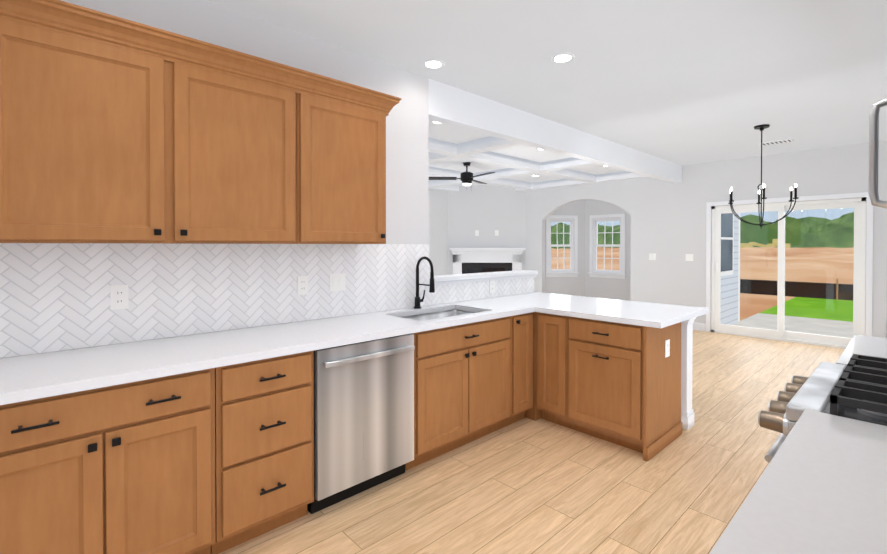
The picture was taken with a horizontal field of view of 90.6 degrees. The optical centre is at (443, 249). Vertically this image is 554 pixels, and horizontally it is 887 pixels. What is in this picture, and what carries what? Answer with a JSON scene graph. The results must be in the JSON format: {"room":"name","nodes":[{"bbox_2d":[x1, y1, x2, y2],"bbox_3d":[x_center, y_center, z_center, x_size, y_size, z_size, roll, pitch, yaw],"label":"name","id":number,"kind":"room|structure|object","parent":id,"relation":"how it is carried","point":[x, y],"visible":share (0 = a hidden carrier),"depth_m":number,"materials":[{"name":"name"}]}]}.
{"room":"kitchen","nodes":[
{"label":"kitchen","id":0,"kind":"room"},
{"bbox_2d":[4,0,532,357],"bbox_3d":[-1.105,0.000,2.717,5.460,2.750,0.120,0,1,-43],"label":"wall","id":1,"kind":"structure","parent":0,"point":[407,169],"depth_m":3.05,"materials":[{"name":"paint"}]},
{"bbox_2d":[0,19,296,243],"bbox_3d":[-1.367,-0.456,2.132,1.235,0.852,0.366,0,1,-43],"label":"upper cabinet","id":2,"kind":"object","parent":1,"relation":"attached to","point":[101,143],"visible":1,"depth_m":1.94,"materials":[{"name":"brown wood"}]},
{"bbox_2d":[0,0,401,115],"bbox_3d":[-1.337,-0.925,2.138,2.542,0.110,0.393,0,1,-43],"label":"crown molding","id":3,"kind":"structure","parent":2,"relation":"attached to","point":[70,19],"depth_m":2.02,"materials":[{"name":"brown wood"}]},
{"bbox_2d":[0,243,533,357],"bbox_3d":[-1.061,0.212,2.671,5.460,0.493,0.008,0,1,-43],"label":"backsplash","id":4,"kind":"structure","parent":1,"relation":"attached to","point":[54,296],"depth_m":2.38,"materials":[{"name":"white tile"}]},
{"bbox_2d":[110,285,128,309],"bbox_3d":[-1.596,0.235,2.161,0.072,0.118,0.008,0,1,-43],"label":"outlet","id":5,"kind":"object","parent":4,"relation":"attached to","point":[119,299],"depth_m":2.16,"materials":[{"name":"white plastic"}]},
{"bbox_2d":[297,276,307,294],"bbox_3d":[-0.902,0.229,2.808,0.072,0.118,0.008,0,1,-43],"label":"outlet","id":6,"kind":"object","parent":4,"relation":"attached to","point":[302,281],"depth_m":2.80,"materials":[{"name":"white plastic"}]},
{"bbox_2d":[330,273,345,291],"bbox_3d":[-0.718,0.223,2.978,0.118,0.118,0.010,0,1,-43],"label":"light switch","id":7,"kind":"object","parent":4,"relation":"attached to","point":[337,282],"depth_m":2.98,"materials":[{"name":"white plastic"}]},
{"bbox_2d":[489,280,494,292],"bbox_3d":[0.452,0.343,4.071,0.072,0.118,0.008,0,1,-43],"label":"outlet","id":8,"kind":"object","parent":4,"relation":"attached to","point":[491,283],"depth_m":4.07,"materials":[{"name":"white plastic"}]},
{"bbox_2d":[296,93,385,243],"bbox_3d":[-0.691,-0.461,2.763,0.605,0.852,0.366,0,1,-43],"label":"upper cabinet","id":9,"kind":"object","parent":1,"relation":"attached to","point":[341,171],"visible":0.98,"depth_m":2.63,"materials":[{"name":"brown wood"}]},
{"bbox_2d":[429,270,537,284],"bbox_3d":[0.379,0.255,4.099,1.468,0.065,0.185,0,1,-43],"label":"trim","id":10,"kind":"structure","parent":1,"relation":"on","point":[466,278],"depth_m":3.97,"materials":[{"name":"paint"}]},
{"bbox_2d":[429,189,447,275],"bbox_3d":[-1.598,-0.051,8.341,4.650,2.750,0.120,0,1,-43],"label":"wall","id":11,"kind":"structure","parent":0,"point":[438,228],"depth_m":9.63,"materials":[{"name":"paint"}]},
{"bbox_2d":[448,185,525,274],"bbox_3d":[0.972,-0.064,9.879,1.765,2.750,0.120,0,1,2],"label":"wall","id":12,"kind":"structure","parent":0,"point":[486,211],"depth_m":9.81,"materials":[{"name":"paint"}]},
{"bbox_2d":[475,230,498,235],"bbox_3d":[0.969,-0.369,9.811,0.520,0.120,0.007,0,1,2],"label":"outlets","id":13,"kind":"object","parent":12,"relation":"attached to","point":[477,232],"visible":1,"depth_m":9.81,"materials":[{"name":"white plastic"}]},
{"bbox_2d":[449,248,525,273],"bbox_3d":[0.966,0.640,9.722,1.670,1.345,0.200,0,1,2],"label":"fireplace mantel","id":14,"kind":"object","parent":12,"relation":"attached to","point":[473,260],"visible":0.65,"depth_m":9.72,"materials":[{"name":"paint"}]},
{"bbox_2d":[429,120,623,184],"bbox_3d":[0.764,-1.394,7.571,7.070,0.250,4.450,0,1,-43],"label":"ceiling","id":15,"kind":"structure","parent":0,"point":[449,133],"depth_m":6.80,"materials":[{"name":"paint"}]},
{"bbox_2d":[429,162,494,189],"bbox_3d":[0.479,-1.179,7.132,1.185,0.470,1.152,0,1,-43],"label":"ceiling fan","id":16,"kind":"object","parent":15,"relation":"hanging from","point":[466,178],"visible":1,"depth_m":7.09,"materials":[{"name":"black metal"}]},
{"bbox_2d":[429,136,646,190],"bbox_3d":[0.391,-1.349,7.142,5.700,0.130,4.330,0,1,-43],"label":"beams","id":17,"kind":"structure","parent":15,"relation":"attached to","point":[478,150],"depth_m":7.23,"materials":[{"name":"paint"}]},
{"bbox_2d":[219,330,844,553],"bbox_3d":[0.469,1.404,5.030,10.900,0.100,7.803,0,1,-43],"label":"floor","id":18,"kind":"structure","parent":0,"point":[525,485],"depth_m":2.52,"materials":[{"name":"brown wood"}]},
{"bbox_2d":[0,368,215,553],"bbox_3d":[-1.461,0.945,1.846,0.770,0.876,0.658,0,1,-43],"label":"base cabinet","id":19,"kind":"object","parent":18,"relation":"on","point":[127,468],"visible":0.96,"depth_m":1.65,"materials":[{"name":"brown wood"}]},
{"bbox_2d":[211,351,313,553],"bbox_3d":[-1.009,0.941,2.267,0.455,0.876,0.658,0,1,-43],"label":"base cabinet","id":20,"kind":"object","parent":18,"relation":"on","point":[264,445],"visible":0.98,"depth_m":2.03,"materials":[{"name":"brown wood"}]},
{"bbox_2d":[307,333,414,513],"bbox_3d":[-0.602,0.940,2.640,0.628,0.872,0.652,0,1,-43],"label":"dishwasher","id":21,"kind":"object","parent":18,"relation":"on","point":[363,416],"visible":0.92,"depth_m":2.39,"materials":[{"name":"silver metal"}]},
{"bbox_2d":[405,309,509,469],"bbox_3d":[-0.025,0.933,3.184,0.935,0.876,0.658,0,1,-43],"label":"base cabinet","id":22,"kind":"object","parent":18,"relation":"on","point":[462,385],"visible":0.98,"depth_m":2.92,"materials":[{"name":"brown wood"}]},
{"bbox_2d":[0,294,575,404],"bbox_3d":[-0.568,0.478,2.688,4.800,0.038,0.639,0,1,-43],"label":"countertop","id":23,"kind":"structure","parent":22,"relation":"on","point":[34,376],"depth_m":2.06,"materials":[{"name":"white stone"}]},
{"bbox_2d":[414,256,434,308],"bbox_3d":[-0.128,0.252,3.343,0.109,0.401,0.220,0,1,-43],"label":"faucet","id":24,"kind":"object","parent":23,"relation":"on","point":[418,300],"visible":1,"depth_m":3.36,"materials":[{"name":"black metal"}]},
{"bbox_2d":[402,310,475,320],"bbox_3d":[-0.024,0.604,3.198,0.724,0.220,0.424,0,1,-43],"label":"sink basin","id":25,"kind":"object","parent":23,"relation":"in","point":[434,315],"visible":0.02,"depth_m":3.45,"materials":[{"name":"silver metal"}]},
{"bbox_2d":[502,312,532,427],"bbox_3d":[0.422,0.929,3.610,0.290,0.876,0.646,0,1,-43],"label":"base cabinet","id":26,"kind":"object","parent":18,"relation":"on","point":[521,364],"visible":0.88,"depth_m":3.39,"materials":[{"name":"brown wood"}]},
{"bbox_2d":[488,292,573,303],"bbox_3d":[0.832,0.467,4.002,0.960,0.038,0.390,0,1,-43],"label":"countertop","id":27,"kind":"structure","parent":26,"relation":"on","point":[526,298],"depth_m":4.08,"materials":[{"name":"white stone"}]},
{"bbox_2d":[525,312,540,420],"bbox_3d":[0.743,0.926,3.927,0.598,0.876,0.618,0,1,-43],"label":"base cabinet","id":28,"kind":"object","parent":18,"relation":"on","point":[534,413],"visible":0.07,"depth_m":3.51,"materials":[{"name":"brown wood"}]},
{"bbox_2d":[536,312,572,428],"bbox_3d":[1.045,0.929,3.587,0.620,0.876,0.285,0,1,-43],"label":"base cabinet","id":29,"kind":"object","parent":18,"relation":"on","point":[552,367],"visible":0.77,"depth_m":3.38,"materials":[{"name":"brown wood"}]},
{"bbox_2d":[532,296,708,327],"bbox_3d":[1.385,0.472,3.408,0.960,0.038,0.930,0,1,-43],"label":"countertop","id":30,"kind":"structure","parent":29,"relation":"on","point":[655,315],"depth_m":3.27,"materials":[{"name":"white stone"}]},
{"bbox_2d":[568,316,681,460],"bbox_3d":[1.334,0.932,3.249,0.658,0.876,0.594,0,1,-43],"label":"base cabinet","id":31,"kind":"object","parent":18,"relation":"on","point":[624,385],"visible":0.96,"depth_m":3.04,"materials":[{"name":"brown wood"}]},
{"bbox_2d":[665,339,669,357],"bbox_3d":[1.568,0.692,3.068,0.072,0.118,0.008,0,1,-43],"label":"outlet","id":32,"kind":"object","parent":31,"relation":"attached to","point":[667,342],"depth_m":3.06,"materials":[{"name":"white plastic"}]},
{"bbox_2d":[681,317,695,429],"bbox_3d":[1.855,0.931,3.414,0.152,0.876,0.152,0,1,-43],"label":"post","id":33,"kind":"object","parent":18,"relation":"on","point":[687,416],"visible":0.42,"depth_m":3.35,"materials":[{"name":"paint"}]},
{"bbox_2d":[758,354,886,462],"bbox_3d":[1.520,0.892,1.368,0.740,0.950,0.773,0,1,-43],"label":"gas range","id":34,"kind":"object","parent":18,"relation":"on","point":[855,387],"visible":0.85,"depth_m":1.41,"materials":[{"name":"silver metal"}]},
{"bbox_3d":[0.791,0.956,0.614,1.344,0.876,0.665,0,1,-43],"label":"cabinet","id":35,"kind":"object","parent":18,"relation":"on","visible":0},
{"bbox_2d":[709,335,886,553],"bbox_3d":[0.900,0.496,0.698,4.235,0.038,0.645,0,1,-43],"label":"countertop","id":36,"kind":"structure","parent":35,"relation":"on","point":[820,486],"depth_m":0.85,"materials":[{"name":"white stone"}]},
{"bbox_2d":[203,0,886,165],"bbox_3d":[1.592,-1.428,3.008,9.820,0.100,3.353,0,1,-43],"label":"ceiling","id":37,"kind":"structure","parent":0,"point":[685,82],"depth_m":3.17,"materials":[{"name":"paint"}]},
{"bbox_2d":[422,59,444,68],"bbox_3d":[-0.074,-1.375,3.256,0.169,0.008,0.169,0,1,41],"label":"recessed light","id":38,"kind":"object","parent":37,"relation":"in","point":[430,63],"depth_m":3.24,"materials":[{"name":"paint"}]},
{"bbox_2d":[551,53,574,62],"bbox_3d":[0.856,-1.374,3.153,0.169,0.008,0.169,0,1,38],"label":"recessed light","id":39,"kind":"object","parent":37,"relation":"in","point":[556,58],"depth_m":3.13,"materials":[{"name":"paint"}]},
{"bbox_2d":[728,124,798,227],"bbox_3d":[3.594,-0.812,4.958,0.688,1.164,0.688,0,1,-43],"label":"chandelier","id":40,"kind":"object","parent":37,"relation":"hanging from","point":[762,127],"visible":1,"depth_m":4.95,"materials":[{"name":"black metal"}]},
{"bbox_2d":[759,139,793,145],"bbox_3d":[4.343,-1.396,5.719,0.180,0.010,0.340,0,1,-43],"label":"ceiling vent","id":41,"kind":"object","parent":37,"relation":"in","point":[777,142],"visible":1,"depth_m":5.70,"materials":[{"name":"metal"}]},
{"bbox_2d":[429,79,681,183],"bbox_3d":[1.916,-1.255,5.522,5.680,0.290,0.120,0,1,-43],"label":"header beam","id":42,"kind":"structure","parent":0,"point":[455,107],"depth_m":4.53,"materials":[{"name":"paint"}]},
{"bbox_2d":[545,200,584,296],"bbox_3d":[2.628,0.011,9.841,1.112,2.600,0.120,0,1,-10],"label":"wall","id":43,"kind":"structure","parent":0,"point":[574,286],"depth_m":9.84,"materials":[{"name":"paint"}]},
{"bbox_2d":[545,215,578,276],"bbox_3d":[2.632,-0.074,9.816,0.780,1.370,0.161,0,1,-10],"label":"bay window","id":44,"kind":"structure","parent":43,"relation":"in","point":[572,271],"depth_m":9.81,"materials":[{"name":"paint"}]},
{"bbox_2d":[585,199,630,300],"bbox_3d":[3.585,0.014,9.536,0.120,2.600,1.040,0,1,-43],"label":"wall","id":45,"kind":"structure","parent":0,"point":[609,288],"depth_m":9.51,"materials":[{"name":"paint"}]},
{"bbox_2d":[588,214,625,278],"bbox_3d":[3.567,-0.071,9.519,0.161,1.370,0.840,0,1,-43],"label":"bay window","id":46,"kind":"structure","parent":45,"relation":"in","point":[604,273],"depth_m":9.54,"materials":[{"name":"paint"}]},
{"bbox_2d":[526,140,886,337],"bbox_3d":[4.021,-0.043,7.528,0.120,2.750,6.633,0,1,-43],"label":"wall","id":47,"kind":"structure","parent":0,"point":[668,224],"depth_m":7.29,"materials":[{"name":"paint"}]},
{"bbox_2d":[649,253,655,259],"bbox_3d":[3.703,0.130,7.775,0.010,0.118,0.118,0,1,-43],"label":"light switch","id":48,"kind":"object","parent":47,"relation":"attached to","point":[652,256],"depth_m":7.77,"materials":[{"name":"white plastic"}]},
{"bbox_2d":[685,254,692,260],"bbox_3d":[4.112,0.134,7.336,0.010,0.118,0.118,0,1,-43],"label":"light switch","id":49,"kind":"object","parent":47,"relation":"attached to","point":[689,257],"depth_m":7.33,"materials":[{"name":"white plastic"}]},
{"bbox_2d":[693,322,705,330],"bbox_3d":[3.858,1.269,7.616,0.014,0.125,1.240,0,1,-43],"label":"baseboard","id":50,"kind":"structure","parent":47,"relation":"attached to","point":[699,326],"depth_m":7.21,"materials":[{"name":"paint"}]},
{"bbox_2d":[706,192,872,348],"bbox_3d":[4.983,0.291,6.474,0.133,2.100,1.940,0,1,-43],"label":"sliding glass door","id":51,"kind":"structure","parent":47,"relation":"attached to","point":[858,205],"depth_m":6.39,"materials":[{"name":"white plastic"}]},
{"bbox_2d":[886,306,886,337],"bbox_3d":[2.544,0.005,2.143,0.125,2.750,0.528,0,1,-43],"label":"wall","id":52,"kind":"structure","parent":0,"point":[886,321],"depth_m":2.30,"materials":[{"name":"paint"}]},
{"bbox_3d":[2.650,0.008,1.798,9.700,2.750,0.120,0,1,-43],"label":"wall","id":53,"kind":"structure","parent":0,"visible":0},
{"bbox_2d":[868,98,886,208],"bbox_3d":[1.605,-0.288,1.267,0.736,0.421,0.524,0,1,-43],"label":"over-the-range microwave","id":54,"kind":"object","parent":53,"relation":"attached to","point":[873,153],"visible":1,"depth_m":1.33,"materials":[{"name":"silver metal"}]},
{"label":"outside","id":55,"kind":"structure","parent":0,"visible":0},
{"bbox_3d":[-1.818,1.727,1.986,400.000,0.130,400.000,0,1,-43],"label":"ground","id":56,"kind":"structure","parent":55,"visible":0},
{"bbox_2d":[551,247,853,283],"bbox_3d":[38.556,0.289,73.790,123.000,2.282,230.000,0,1,-43],"label":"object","id":57,"kind":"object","parent":56,"relation":"on","point":[803,262],"depth_m":22.53,"materials":[{"name":"brown soil"}]},
{"bbox_2d":[551,212,853,248],"bbox_3d":[30.736,-2.593,44.626,108.783,7.181,201.079,0,1,-43],"label":"trees","id":58,"kind":"object","parent":57,"relation":"on","point":[823,229],"depth_m":70.73,"materials":[{"name":"green plant"}]},
{"bbox_2d":[740,239,789,247],"bbox_3d":[44.469,-0.337,63.590,9.095,2.336,2.730,0,1,37],"label":"scraper","id":59,"kind":"object","parent":57,"relation":"on","point":[761,245],"depth_m":62.56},
{"bbox_2d":[740,293,794,319],"bbox_3d":[-6.179,1.384,25.090,8.870,0.100,40.249,0,1,-43],"label":"dirt ground","id":60,"kind":"structure","parent":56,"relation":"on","point":[763,301],"depth_m":11.80,"materials":[{"name":"brown soil"}]},
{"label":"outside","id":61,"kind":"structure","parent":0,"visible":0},
{"bbox_2d":[760,297,852,321],"bbox_3d":[17.687,1.614,-0.510,8.870,0.100,29.750,0,1,-43],"label":"lawn","id":62,"kind":"structure","parent":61,"point":[813,308],"depth_m":10.70,"materials":[{"name":"green plant"}]},
{"bbox_2d":[720,213,739,324],"bbox_3d":[4.996,-0.191,7.860,1.738,3.360,0.194,0,1,-43],"label":"siding","id":63,"kind":"object","parent":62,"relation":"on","point":[725,283],"depth_m":7.94,"materials":[{"name":"white"}]},
{"bbox_2d":[716,313,852,348],"bbox_3d":[6.596,1.437,7.207,3.168,0.114,2.993,0,1,-43],"label":"patio slab","id":64,"kind":"object","parent":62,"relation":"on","point":[846,332],"depth_m":8.03,"materials":[{"name":"concrete"}]},
{"bbox_2d":[740,279,852,300],"bbox_3d":[20.346,1.233,2.980,0.055,0.600,31.235,0,1,-43],"label":"fence","id":65,"kind":"object","parent":62,"relation":"on","point":[819,290],"depth_m":13.20,"materials":[{"name":"metal"}]}
]}

